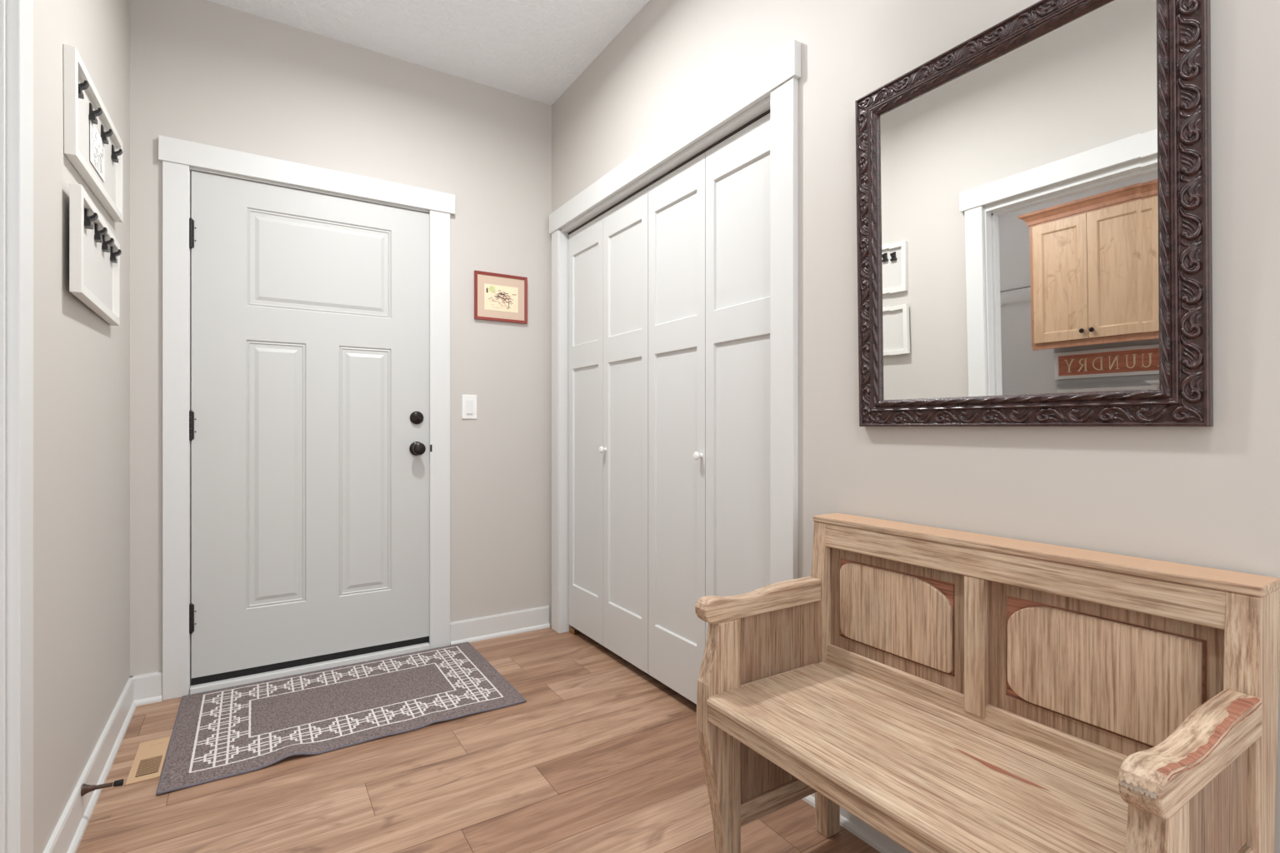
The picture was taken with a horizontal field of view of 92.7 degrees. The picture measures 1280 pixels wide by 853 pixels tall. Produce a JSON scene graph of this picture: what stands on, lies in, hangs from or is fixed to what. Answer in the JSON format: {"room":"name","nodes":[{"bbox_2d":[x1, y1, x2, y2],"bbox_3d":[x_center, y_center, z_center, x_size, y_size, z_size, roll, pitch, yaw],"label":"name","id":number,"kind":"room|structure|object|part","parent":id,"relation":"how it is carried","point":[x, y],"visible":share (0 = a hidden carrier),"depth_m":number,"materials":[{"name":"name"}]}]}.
{"room":"entryway","nodes":[
{"label":"entryway","id":0,"kind":"room"},
{"bbox_2d":[33,0,129,852],"bbox_3d":[-0.841,-0.325,0.474,0.120,2.770,4.300,0,0,-32],"label":"wall","id":1,"kind":"structure","parent":0,"point":[82,361],"depth_m":1.57,"materials":[{"name":"grey paint"}]},
{"bbox_2d":[0,0,33,852],"bbox_3d":[-1.026,-0.022,0.790,0.146,2.164,1.023,0,0,-32],"label":"door frame","id":2,"kind":"structure","parent":1,"relation":"attached to","point":[16,16],"depth_m":1.17,"materials":[{"name":"white paint"}]},
{"bbox_2d":[43,677,136,852],"bbox_3d":[-0.780,1.006,0.512,0.024,0.108,4.300,0,0,-32],"label":"baseboard","id":3,"kind":"structure","parent":1,"relation":"attached to","point":[67,834],"depth_m":1.72,"materials":[{"name":"white paint"}]},
{"bbox_2d":[63,43,123,222],"bbox_3d":[-1.583,-0.818,1.791,0.033,0.269,0.650,0,1,-32],"label":"wall coat rack","id":4,"kind":"object","parent":1,"relation":"attached to","point":[82,103],"visible":1,"depth_m":1.69,"materials":[{"name":"white paint"}]},
{"bbox_2d":[90,120,104,182],"bbox_3d":[-1.590,-0.806,1.791,0.002,0.118,0.190,0,1,-32],"label":"paper sheet","id":5,"kind":"object","parent":4,"relation":"in","point":[97,145],"visible":1,"depth_m":1.78,"materials":[{"name":"white paper"}]},
{"bbox_2d":[69,182,121,325],"bbox_3d":[-1.554,-0.466,1.760,0.033,0.269,0.585,0,0,-33],"label":"wall coat rack","id":6,"kind":"object","parent":1,"relation":"attached to","point":[95,252],"visible":1,"depth_m":1.69,"materials":[{"name":"white paint"}]},
{"bbox_2d":[80,779,123,796],"bbox_3d":[-1.447,0.967,1.646,0.085,0.030,0.031,0,0,-32],"label":"door stop","id":7,"kind":"object","parent":1,"relation":"attached to","point":[86,788],"visible":1,"depth_m":1.64,"materials":[{"name":"brown metal"}]},
{"bbox_2d":[130,0,551,676],"bbox_3d":[-0.973,-0.300,3.017,2.617,2.820,0.140,0,0,-32],"label":"wall","id":8,"kind":"structure","parent":0,"point":[203,72],"depth_m":2.85,"materials":[{"name":"grey paint"}]},
{"bbox_2d":[158,135,454,700],"bbox_3d":[-1.411,-0.031,2.713,1.135,2.182,0.150,0,0,-32],"label":"door frame","id":9,"kind":"structure","parent":8,"relation":"attached to","point":[179,157],"depth_m":2.46,"materials":[{"name":"white paint"}]},
{"bbox_2d":[189,170,432,685],"bbox_3d":[-1.387,0.007,2.661,0.933,2.046,0.119,0,0,-32],"label":"door","id":10,"kind":"structure","parent":8,"relation":"in","point":[309,413],"depth_m":2.64,"materials":[{"name":"grey paint"}]},
{"bbox_3d":[-1.036,0.104,2.854,0.066,0.066,0.069,0,0,-32],"label":"knob","id":11,"kind":"part","parent":10,"relation":"part of","materials":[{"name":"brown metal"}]},
{"bbox_2d":[130,605,549,706],"bbox_3d":[-1.207,1.006,2.772,1.719,0.108,0.024,0,0,-32],"label":"baseboard","id":12,"kind":"structure","parent":8,"relation":"attached to","point":[147,688],"depth_m":3.03,"materials":[{"name":"white paint"}]},
{"bbox_2d":[461,395,476,419],"bbox_3d":[-0.840,-0.097,3.012,0.074,0.118,0.012,0,0,-32],"label":"light switch","id":13,"kind":"object","parent":8,"relation":"attached to","point":[468,402],"visible":1,"depth_m":3.01,"materials":[{"name":"white plastic"}]},
{"bbox_2d":[474,270,527,324],"bbox_3d":[-0.703,-0.652,3.095,0.275,0.239,0.015,0,0,-32],"label":"framed picture","id":14,"kind":"object","parent":8,"relation":"attached to","point":[498,297],"visible":1,"depth_m":3.09,"materials":[{"name":"red"}]},
{"bbox_2d":[484,283,518,313],"bbox_3d":[-0.702,-0.649,3.095,0.176,0.129,0.001,0,0,-32],"label":"artwork","id":15,"kind":"object","parent":14,"relation":"attached to","point":[498,297],"depth_m":3.09,"materials":[{"name":"beige paper"}]},
{"bbox_2d":[206,0,649,104],"bbox_3d":[-0.503,-1.760,0.776,4.220,0.100,4.450,0,0,-32],"label":"ceiling","id":16,"kind":"structure","parent":0,"point":[535,50],"depth_m":2.64,"materials":[{"name":"white paint"}]},
{"bbox_2d":[75,625,880,852],"bbox_3d":[-0.452,1.111,0.808,4.100,0.101,4.450,0,0,-32],"label":"floor","id":17,"kind":"structure","parent":0,"point":[600,755],"depth_m":1.78,"materials":[{"name":"brown wood"}]},
{"bbox_2d":[125,736,170,785],"bbox_3d":[-1.558,1.058,1.940,0.080,0.004,0.279,0,0,-32],"label":"floor vent","id":18,"kind":"object","parent":17,"relation":"in","point":[147,764],"visible":1,"depth_m":1.93,"materials":[{"name":"beige metal"}]},
{"bbox_2d":[156,642,526,795],"bbox_3d":[-1.112,1.049,2.366,1.124,0.021,0.756,0,0,-32],"label":"door mat","id":19,"kind":"object","parent":17,"relation":"on","point":[222,733],"visible":1,"depth_m":2.27,"materials":[{"name":"grey fabric"}]},
{"bbox_2d":[695,513,1279,852],"bbox_3d":[0.555,0.646,1.164,0.486,0.827,0.847,0,0,-32],"label":"bench","id":20,"kind":"object","parent":17,"relation":"on","point":[947,691],"visible":1,"depth_m":1.12,"materials":[{"name":"brown wood"}]},
{"bbox_3d":[0.181,0.753,1.402,0.100,0.614,0.040,0,0,-32],"label":"leg","id":21,"kind":"part","parent":20,"relation":"part of","materials":[{"name":"brown wood"}]},
{"bbox_3d":[0.294,0.418,1.476,0.377,0.057,0.040,0,0,-32],"label":"armrest","id":22,"kind":"part","parent":20,"relation":"part of","materials":[{"name":"brown wood"}]},
{"bbox_3d":[0.345,0.762,1.506,0.294,0.245,0.014,0,0,-32],"label":"panel","id":23,"kind":"part","parent":20,"relation":"part of","materials":[{"name":"brown wood"}]},
{"bbox_3d":[0.342,0.636,1.504,0.285,0.044,0.026,0,0,-32],"label":"seat rail","id":24,"kind":"part","parent":20,"relation":"part of","materials":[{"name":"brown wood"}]},
{"bbox_3d":[0.344,0.906,1.505,0.289,0.052,0.028,0,0,-32],"label":"rail","id":25,"kind":"part","parent":20,"relation":"part of","materials":[{"name":"brown wood"}]},
{"bbox_3d":[0.343,0.523,1.505,0.290,0.163,0.016,0,0,-32],"label":"panel","id":26,"kind":"part","parent":20,"relation":"part of","materials":[{"name":"brown wood"}]},
{"bbox_3d":[0.499,0.654,1.604,0.109,0.812,0.040,0,0,-32],"label":"leg","id":27,"kind":"part","parent":20,"relation":"part of","materials":[{"name":"brown wood"}]},
{"bbox_3d":[0.587,0.433,1.424,0.010,0.190,0.293,0,0,-32],"label":"raised panel","id":28,"kind":"part","parent":20,"relation":"part of","materials":[{"name":"brown wood"}]},
{"bbox_3d":[0.526,0.613,1.147,0.409,0.022,0.769,0,0,-32],"label":"seat","id":29,"kind":"part","parent":20,"relation":"part of","materials":[{"name":"brown wood"}]},
{"bbox_3d":[0.703,0.584,1.258,0.047,0.045,0.769,0,0,-32],"label":"rail","id":30,"kind":"part","parent":20,"relation":"part of","materials":[{"name":"brown wood"}]},
{"bbox_3d":[0.716,0.278,1.267,0.088,0.060,0.769,0,0,-32],"label":"rail","id":31,"kind":"part","parent":20,"relation":"part of","materials":[{"name":"brown wood"}]},
{"bbox_3d":[0.708,0.438,1.262,0.033,0.285,0.781,0,0,-32],"label":"panel","id":32,"kind":"part","parent":20,"relation":"part of","materials":[{"name":"brown wood"}]},
{"bbox_3d":[0.804,0.433,1.082,0.010,0.190,0.292,0,0,-32],"label":"raised panel","id":33,"kind":"part","parent":20,"relation":"part of","materials":[{"name":"brown wood"}]},
{"bbox_3d":[0.609,0.753,0.725,0.100,0.614,0.040,0,0,-32],"label":"leg","id":34,"kind":"part","parent":20,"relation":"part of","materials":[{"name":"brown wood"}]},
{"bbox_3d":[0.725,0.418,0.794,0.377,0.057,0.041,0,0,-32],"label":"armrest","id":35,"kind":"part","parent":20,"relation":"part of","materials":[{"name":"brown wood"}]},
{"bbox_3d":[0.772,0.523,0.828,0.290,0.163,0.016,0,0,-32],"label":"panel","id":36,"kind":"part","parent":20,"relation":"part of","materials":[{"name":"brown wood"}]},
{"bbox_3d":[0.770,0.636,0.827,0.285,0.044,0.026,0,0,-32],"label":"seat rail","id":37,"kind":"part","parent":20,"relation":"part of","materials":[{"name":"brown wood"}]},
{"bbox_3d":[0.928,0.654,0.927,0.109,0.812,0.040,0,0,-32],"label":"leg","id":38,"kind":"part","parent":20,"relation":"part of","materials":[{"name":"brown wood"}]},
{"bbox_2d":[551,0,1279,852],"bbox_3d":[0.730,-0.325,1.468,0.120,2.770,4.300,0,0,-32],"label":"wall","id":39,"kind":"structure","parent":0,"point":[1205,497],"depth_m":1.38,"materials":[{"name":"grey paint"}]},
{"bbox_2d":[568,186,648,674],"bbox_3d":[-0.164,0.037,2.832,0.071,2.046,0.750,0,0,-32],"label":"door","id":40,"kind":"structure","parent":39,"relation":"in","point":[608,255],"depth_m":2.79,"materials":[{"name":"white paint"}]},
{"bbox_3d":[-0.171,0.106,2.804,0.031,0.031,0.031,0,0,-32],"label":"knob","id":41,"kind":"part","parent":40,"relation":"part of","materials":[{"name":"white plastic"}]},
{"bbox_2d":[568,109,769,234],"bbox_3d":[0.046,-0.994,2.522,0.032,0.008,1.509,0,0,-32],"label":"door track","id":42,"kind":"object","parent":39,"relation":"attached to","point":[765,113],"visible":0.32,"depth_m":2.32,"materials":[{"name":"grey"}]},
{"bbox_2d":[549,40,800,633],"bbox_3d":[0.044,-0.027,2.525,0.148,2.174,1.728,0,0,-32],"label":"door frame","id":43,"kind":"structure","parent":39,"relation":"attached to","point":[772,85],"depth_m":1.89,"materials":[{"name":"white paint"}]},
{"bbox_2d":[648,113,769,704],"bbox_3d":[0.235,0.016,2.194,0.064,2.004,0.747,0,0,-32],"label":"door","id":44,"kind":"structure","parent":39,"relation":"in","point":[709,217],"depth_m":2.19,"materials":[{"name":"white paint"}]},
{"bbox_3d":[0.209,0.106,2.204,0.031,0.031,0.031,0,0,-32],"label":"knob","id":45,"kind":"part","parent":44,"relation":"part of","materials":[{"name":"white plastic"}]},
{"bbox_2d":[802,793,911,852],"bbox_3d":[1.136,1.006,0.693,0.024,0.108,2.556,0,0,-32],"label":"baseboard","id":46,"kind":"structure","parent":39,"relation":"attached to","point":[877,840],"depth_m":1.56,"materials":[{"name":"white paint"}]},
{"bbox_2d":[855,0,1213,426],"bbox_3d":[0.745,-0.419,1.286,0.044,0.838,0.684,0,0,-32],"label":"wall mirror","id":47,"kind":"object","parent":39,"relation":"attached to","point":[1034,194],"visible":1,"depth_m":1.20,"materials":[{"name":"dark stained carved wood"},{"name":"silvered mirror glass"}]}
]}

